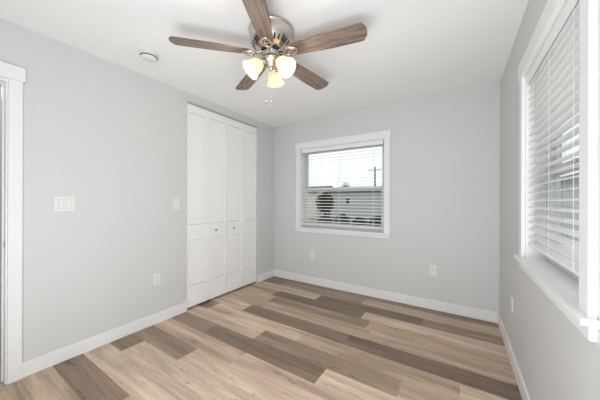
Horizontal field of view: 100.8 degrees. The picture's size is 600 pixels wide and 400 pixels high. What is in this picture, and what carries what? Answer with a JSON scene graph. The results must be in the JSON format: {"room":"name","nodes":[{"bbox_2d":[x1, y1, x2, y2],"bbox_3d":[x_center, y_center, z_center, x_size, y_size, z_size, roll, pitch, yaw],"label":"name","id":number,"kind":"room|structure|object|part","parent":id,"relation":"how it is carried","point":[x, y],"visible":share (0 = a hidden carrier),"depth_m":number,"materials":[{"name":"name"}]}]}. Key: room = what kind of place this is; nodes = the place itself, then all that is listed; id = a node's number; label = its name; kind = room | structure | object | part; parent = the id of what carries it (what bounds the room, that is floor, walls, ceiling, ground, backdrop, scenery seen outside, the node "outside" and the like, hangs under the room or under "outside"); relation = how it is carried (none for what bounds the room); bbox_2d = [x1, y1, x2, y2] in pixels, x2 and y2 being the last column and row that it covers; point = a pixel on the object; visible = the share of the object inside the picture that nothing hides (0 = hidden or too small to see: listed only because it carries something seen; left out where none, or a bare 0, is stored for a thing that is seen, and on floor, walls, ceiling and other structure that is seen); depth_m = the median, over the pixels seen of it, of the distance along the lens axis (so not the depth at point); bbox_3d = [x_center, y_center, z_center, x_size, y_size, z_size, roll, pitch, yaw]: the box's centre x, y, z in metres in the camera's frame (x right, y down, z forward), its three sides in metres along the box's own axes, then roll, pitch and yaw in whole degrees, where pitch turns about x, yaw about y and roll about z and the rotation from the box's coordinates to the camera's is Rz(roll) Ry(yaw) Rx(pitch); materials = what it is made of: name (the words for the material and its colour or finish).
{"room":"empty bedroom","nodes":[
{"label":"empty bedroom","id":0,"kind":"room"},
{"bbox_2d":[0,87,0,319],"bbox_3d":[-2.584,0.007,2.093,1.192,2.440,1.950,0,0,33],"label":"wall","id":1,"kind":"structure","parent":0,"point":[0,87],"depth_m":2.41,"materials":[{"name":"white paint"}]},
{"bbox_2d":[0,18,273,361],"bbox_3d":[-1.674,0.011,2.709,0.620,2.440,3.668,0,0,33],"label":"wall","id":2,"kind":"structure","parent":0,"point":[106,135],"depth_m":2.10,"materials":[{"name":"white paint"}]},
{"bbox_2d":[0,61,25,384],"bbox_3d":[-2.223,0.156,1.406,0.196,2.145,0.879,0,0,33],"label":"door frame","id":3,"kind":"structure","parent":2,"relation":"in","point":[12,77],"depth_m":1.68,"materials":[{"name":"white wood"}]},
{"bbox_3d":[-2.148,-0.869,1.360,0.026,0.095,0.879,0,0,33],"label":"head casing","id":4,"kind":"part","parent":3,"relation":"part of","materials":[{"name":"white wood"}]},
{"bbox_3d":[-1.942,0.204,1.694,0.020,2.050,0.067,0,0,33],"label":"casing","id":5,"kind":"part","parent":3,"relation":"part of","materials":[{"name":"white wood"}]},
{"bbox_2d":[54,196,74,211],"bbox_3d":[-1.808,0.025,1.911,0.012,0.118,0.122,0,0,33],"label":"light switch","id":6,"kind":"object","parent":2,"relation":"attached to","point":[61,203],"visible":1,"depth_m":1.91,"materials":[{"name":"white plastic"}]},
{"bbox_2d":[22,270,273,377],"bbox_3d":[-1.177,1.180,2.904,0.014,0.106,2.800,0,0,33],"label":"baseboard","id":7,"kind":"structure","parent":2,"relation":"attached to","point":[39,363],"depth_m":2.09,"materials":[{"name":"white wood"}]},
{"bbox_2d":[153,272,159,285],"bbox_3d":[-1.439,0.784,2.496,0.009,0.118,0.074,0,0,33],"label":"wall outlet","id":8,"kind":"object","parent":2,"relation":"attached to","point":[156,277],"visible":1,"depth_m":2.49,"materials":[{"name":"white plastic"}]},
{"bbox_2d":[173,198,179,208],"bbox_3d":[-1.326,0.032,2.667,0.012,0.118,0.074,0,0,33],"label":"light switch","id":9,"kind":"object","parent":2,"relation":"attached to","point":[176,201],"visible":1,"depth_m":2.67,"materials":[{"name":"white plastic"}]},
{"bbox_2d":[187,103,226,307],"bbox_3d":[-1.125,0.056,3.030,0.069,2.310,0.568,0,0,33],"label":"door","id":10,"kind":"structure","parent":2,"relation":"in","point":[206,130],"depth_m":3.01,"materials":[{"name":"white paint"}]},
{"bbox_2d":[187,101,256,127],"bbox_3d":[-0.971,-1.110,3.276,0.039,0.018,1.151,0,0,33],"label":"trim","id":11,"kind":"structure","parent":2,"relation":"attached to","point":[191,103],"depth_m":3.15,"materials":[{"name":"white wood"}]},
{"bbox_2d":[226,118,256,292],"bbox_3d":[-0.816,0.057,3.514,0.069,2.310,0.568,0,0,33],"label":"door","id":12,"kind":"structure","parent":2,"relation":"in","point":[241,137],"depth_m":3.49,"materials":[{"name":"white paint"}]},
{"bbox_2d":[0,276,521,399],"bbox_3d":[-0.692,1.259,2.080,4.402,0.050,3.968,0,0,33],"label":"floor","id":13,"kind":"structure","parent":0,"point":[273,338],"depth_m":1.98,"materials":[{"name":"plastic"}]},
{"bbox_2d":[0,0,528,127],"bbox_3d":[-0.684,-1.266,2.081,4.402,0.120,3.968,0,0,33],"label":"ceiling","id":14,"kind":"structure","parent":0,"point":[410,50],"depth_m":1.91,"materials":[{"name":"white paint"}]},
{"bbox_2d":[139,48,157,62],"bbox_3d":[-1.236,-1.180,2.031,0.136,0.056,0.136,0,0,33],"label":"smoke detector","id":15,"kind":"object","parent":14,"relation":"attached to","point":[149,55],"visible":1,"depth_m":2.00,"materials":[{"name":"white plastic"}]},
{"bbox_2d":[168,0,366,104],"bbox_3d":[-0.166,-0.934,1.776,1.258,0.541,1.250,0,0,33],"label":"ceiling fan","id":16,"kind":"object","parent":14,"relation":"hanging from","point":[271,36],"visible":1,"depth_m":1.67,"materials":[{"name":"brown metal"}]},
{"bbox_3d":[-0.593,-1.038,1.667,0.522,0.006,0.134,0,12,-14],"label":"blade","id":17,"kind":"part","parent":16,"relation":"part of","materials":[{"name":"brown wood"}]},
{"bbox_3d":[-0.414,-1.037,2.103,0.134,0.006,0.522,-14,7,-31],"label":"blade","id":18,"kind":"part","parent":16,"relation":"part of","materials":[{"name":"brown wood"}]},
{"bbox_3d":[-0.320,-0.917,1.714,0.146,0.146,0.140,0,0,-22],"label":"lamp shade","id":19,"kind":"part","parent":16,"relation":"part of","materials":[{"name":"white glass"}]},
{"bbox_3d":[-0.233,-1.037,1.362,0.134,0.006,0.522,12,1,4],"label":"blade","id":20,"kind":"part","parent":16,"relation":"part of","materials":[{"name":"brown wood"}]},
{"bbox_3d":[-0.187,-0.916,1.887,0.140,0.146,0.146,0,0,8],"label":"lamp shade","id":21,"kind":"part","parent":16,"relation":"part of","materials":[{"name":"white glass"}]},
{"bbox_3d":[-0.120,-0.937,1.698,0.070,0.069,0.048,0,0,38],"label":"bulb","id":22,"kind":"part","parent":16,"relation":"part of","materials":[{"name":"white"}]},
{"bbox_3d":[-0.104,-0.916,1.685,0.146,0.146,0.140,0,0,38],"label":"lamp shade","id":23,"kind":"part","parent":16,"relation":"part of","materials":[{"name":"white glass"}]},
{"bbox_3d":[0.056,-1.036,2.068,0.134,0.006,0.522,-15,-10,39],"label":"blade","id":24,"kind":"part","parent":16,"relation":"part of","materials":[{"name":"brown wood"}]},
{"bbox_3d":[0.168,-1.035,1.610,0.522,0.006,0.134,0,-12,22],"label":"blade","id":25,"kind":"part","parent":16,"relation":"part of","materials":[{"name":"brown wood"}]},
{"bbox_2d":[274,83,499,312],"bbox_3d":[0.841,0.020,3.369,3.210,2.440,0.150,0,0,33],"label":"wall","id":26,"kind":"structure","parent":0,"point":[445,148],"depth_m":2.89,"materials":[{"name":"white paint"}]},
{"bbox_2d":[310,250,314,258],"bbox_3d":[0.185,0.796,3.691,0.074,0.118,0.009,0,0,33],"label":"wall outlet","id":27,"kind":"object","parent":26,"relation":"attached to","point":[312,252],"visible":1,"depth_m":3.69,"materials":[{"name":"white plastic"}]},
{"bbox_2d":[294,130,391,238],"bbox_3d":[0.566,-0.206,3.520,1.441,1.351,0.192,0,0,33],"label":"window","id":28,"kind":"structure","parent":26,"relation":"in","point":[301,186],"depth_m":3.46,"materials":[{"name":"white wood"}]},
{"bbox_3d":[-0.028,-0.192,3.823,0.070,1.193,0.020,0,0,33],"label":"casing","id":29,"kind":"part","parent":28,"relation":"part of","materials":[{"name":"white wood"}]},
{"bbox_2d":[302,140,383,228],"bbox_3d":[0.554,-0.210,3.501,1.223,1.133,0.061,0,0,33],"label":"window blind","id":30,"kind":"object","parent":28,"relation":"attached to","point":[378,142],"visible":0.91,"depth_m":3.46,"materials":[{"name":"white plastic"}]},
{"bbox_3d":[0.555,-0.191,3.502,0.003,1.075,0.054,0,0,33],"label":"ladder cord","id":31,"kind":"part","parent":30,"relation":"part of","materials":[{"name":"white fabric"}]},
{"bbox_3d":[0.553,0.350,3.502,1.217,0.014,0.052,0,0,33],"label":"rail","id":32,"kind":"part","parent":30,"relation":"part of","materials":[{"name":"white plastic"}]},
{"bbox_3d":[0.532,-0.834,3.464,1.421,0.095,0.026,0,0,33],"label":"head casing","id":33,"kind":"part","parent":28,"relation":"part of","materials":[{"name":"white wood"}]},
{"bbox_3d":[0.602,-0.188,3.576,1.241,1.181,0.057,0,0,33],"label":"vinyl frame","id":34,"kind":"part","parent":28,"relation":"part of","materials":[{"name":"white plastic"}]},
{"bbox_3d":[0.594,0.091,3.565,1.197,0.571,0.024,0,0,33],"label":"sash","id":35,"kind":"part","parent":28,"relation":"part of","materials":[{"name":"white plastic"}]},
{"bbox_3d":[0.611,-0.452,3.588,1.197,0.608,0.024,0,0,33],"label":"sash","id":36,"kind":"part","parent":28,"relation":"part of","materials":[{"name":"glass"}]},
{"bbox_3d":[1.091,-0.188,3.109,0.070,1.193,0.020,0,0,33],"label":"casing","id":37,"kind":"part","parent":28,"relation":"part of","materials":[{"name":"white wood"}]},
{"bbox_2d":[274,270,497,322],"bbox_3d":[0.793,1.187,3.299,2.882,0.106,0.014,0,0,33],"label":"baseboard","id":38,"kind":"structure","parent":26,"relation":"attached to","point":[480,314],"depth_m":3.02,"materials":[{"name":"white wood"}]},
{"bbox_2d":[430,265,436,275],"bbox_3d":[1.521,0.796,2.839,0.074,0.118,0.009,0,0,33],"label":"wall outlet","id":39,"kind":"object","parent":26,"relation":"attached to","point":[433,269],"visible":1,"depth_m":2.83,"materials":[{"name":"white plastic"}]},
{"bbox_2d":[499,0,599,399],"bbox_3d":[1.104,0.020,0.937,0.150,2.440,3.668,0,0,33],"label":"wall","id":40,"kind":"structure","parent":0,"point":[556,361],"depth_m":1.45,"materials":[{"name":"white paint"}]},
{"bbox_2d":[511,295,512,312],"bbox_3d":[1.632,0.793,1.916,0.009,0.118,0.074,0,0,33],"label":"wall outlet","id":41,"kind":"object","parent":40,"relation":"attached to","point":[511,295],"visible":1,"depth_m":1.90,"materials":[{"name":"white plastic"}]},
{"bbox_2d":[498,313,530,399],"bbox_3d":[1.031,1.186,0.981,0.014,0.106,3.668,0,0,33],"label":"baseboard","id":42,"kind":"structure","parent":40,"relation":"attached to","point":[523,390],"depth_m":1.79,"materials":[{"name":"white wood"}]},
{"bbox_2d":[514,0,599,341],"bbox_3d":[1.214,-0.224,1.147,0.192,1.301,1.070,0,0,33],"label":"window","id":43,"kind":"structure","parent":40,"relation":"in","point":[577,301],"depth_m":0.97,"materials":[{"name":"white"}]},
{"bbox_3d":[1.417,-0.210,1.584,0.020,1.138,0.070,0,0,33],"label":"casing","id":44,"kind":"part","parent":43,"relation":"part of","materials":[{"name":"white wood"}]},
{"bbox_3d":[1.159,-0.828,1.183,0.026,0.095,1.050,0,0,33],"label":"head casing","id":45,"kind":"part","parent":43,"relation":"part of","materials":[{"name":"white wood"}]},
{"bbox_2d":[527,0,579,275],"bbox_3d":[1.195,-0.251,1.159,0.061,1.039,0.852,0,0,33],"label":"window blind","id":46,"kind":"object","parent":43,"relation":"attached to","point":[554,75],"visible":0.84,"depth_m":1.11,"materials":[{"name":"white plastic"}]},
{"bbox_3d":[1.357,-0.231,1.411,0.054,0.981,0.003,0,0,33],"label":"ladder cord","id":47,"kind":"part","parent":46,"relation":"part of","materials":[{"name":"white fabric"}]},
{"bbox_3d":[1.194,0.262,1.158,0.052,0.014,0.846,0,0,33],"label":"rail","id":48,"kind":"part","parent":46,"relation":"part of","materials":[{"name":"white plastic"}]},
{"bbox_3d":[1.196,-0.232,1.158,0.054,0.981,0.003,0,0,33],"label":"ladder cord","id":49,"kind":"part","parent":46,"relation":"part of","materials":[{"name":"white fabric"}]},
{"bbox_3d":[1.035,-0.232,0.905,0.054,0.981,0.003,0,0,33],"label":"ladder cord","id":50,"kind":"part","parent":46,"relation":"part of","materials":[{"name":"white fabric"}]},
{"bbox_3d":[1.270,-0.209,1.111,0.057,1.126,0.870,0,0,33],"label":"vinyl frame","id":51,"kind":"part","parent":43,"relation":"part of","materials":[{"name":"white plastic"}]},
{"bbox_3d":[1.258,0.068,1.117,0.024,0.521,0.826,0,0,33],"label":"sash","id":52,"kind":"part","parent":43,"relation":"part of","materials":[{"name":"white plastic"}]},
{"bbox_3d":[1.283,-0.448,1.103,0.024,0.603,0.826,0,0,33],"label":"sash","id":53,"kind":"part","parent":43,"relation":"part of","materials":[{"name":"white plastic"}]},
{"bbox_3d":[0.903,-0.212,0.778,0.020,1.138,0.070,0,0,33],"label":"casing","id":54,"kind":"part","parent":43,"relation":"part of","materials":[{"name":"white wood"}]},
{"label":"outside","id":55,"kind":"structure","parent":0,"visible":0},
{"bbox_2d":[308,217,370,229],"bbox_3d":[10.387,2.085,34.884,100.000,0.200,110.000,0,0,33],"label":"ground","id":56,"kind":"structure","parent":55,"point":[313,218],"depth_m":26.09,"materials":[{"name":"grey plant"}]},
{"bbox_2d":[308,186,331,216],"bbox_3d":[0.354,0.000,34.766,8.800,3.900,7.800,0,0,33],"label":"house","id":57,"kind":"structure","parent":56,"relation":"on","point":[309,208],"depth_m":30.03,"materials":[{"name":"beige paint"}]},
{"bbox_2d":[317,216,332,222],"bbox_3d":[1.558,1.431,15.606,1.109,1.053,1.099,0,0,33],"label":"shrub","id":58,"kind":"object","parent":56,"relation":"on","point":[322,216],"visible":0.39,"depth_m":15.40,"materials":[{"name":"green plant"}]},
{"bbox_2d":[316,192,334,214],"bbox_3d":[2.503,0.542,24.513,1.926,2.839,1.894,0,0,-39],"label":"tree","id":59,"kind":"object","parent":56,"relation":"on","point":[324,192],"visible":0.62,"depth_m":24.20,"materials":[{"name":"green plant"}]},
{"bbox_2d":[334,214,349,223],"bbox_3d":[2.684,1.383,15.958,1.126,1.155,1.137,0,0,-14],"label":"shrub","id":60,"kind":"object","parent":56,"relation":"on","point":[335,220],"visible":0.42,"depth_m":15.69,"materials":[{"name":"green plant"}]},
{"bbox_2d":[330,186,380,217],"bbox_3d":[10.013,0.082,30.383,11.600,3.800,6.800,0,0,33],"label":"house","id":61,"kind":"structure","parent":56,"relation":"on","point":[348,193],"depth_m":28.94,"materials":[{"name":"grey"}]},
{"bbox_2d":[352,217,367,224],"bbox_3d":[3.478,1.460,14.395,1.127,1.007,1.110,0,0,33],"label":"shrub","id":62,"kind":"object","parent":56,"relation":"on","point":[358,218],"visible":0.29,"depth_m":14.21,"materials":[{"name":"green plant"}]},
{"bbox_2d":[369,216,380,231],"bbox_3d":[4.618,1.422,14.757,1.173,1.093,1.158,0,0,33],"label":"shrub","id":63,"kind":"object","parent":56,"relation":"on","point":[373,222],"visible":0.27,"depth_m":14.50,"materials":[{"name":"green plant"}]},
{"bbox_2d":[369,167,380,185],"bbox_3d":[10.809,-1.464,35.810,1.800,6.900,0.300,0,0,33],"label":"utility pole","id":64,"kind":"object","parent":56,"relation":"on","point":[375,169],"visible":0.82,"depth_m":35.72,"materials":[{"name":"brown wood"}]},
{"bbox_3d":[10.809,-1.464,35.810,0.300,6.900,0.300,0,0,33],"label":"post","id":65,"kind":"part","parent":64,"relation":"part of","materials":[{"name":"grey wood"}]},
{"bbox_2d":[561,172,578,241],"bbox_3d":[18.477,-0.171,13.715,8.800,4.350,9.800,0,0,33],"label":"house","id":66,"kind":"structure","parent":56,"relation":"on","point":[568,183],"depth_m":11.90,"materials":[{"name":"grey"}]},
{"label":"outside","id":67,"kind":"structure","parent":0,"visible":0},
{"bbox_2d":[561,243,578,252],"bbox_3d":[4.707,1.938,2.923,3.198,0.030,22.000,0,0,33],"label":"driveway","id":68,"kind":"structure","parent":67,"point":[566,246],"depth_m":10.25,"materials":[{"name":"concrete"}]}
]}

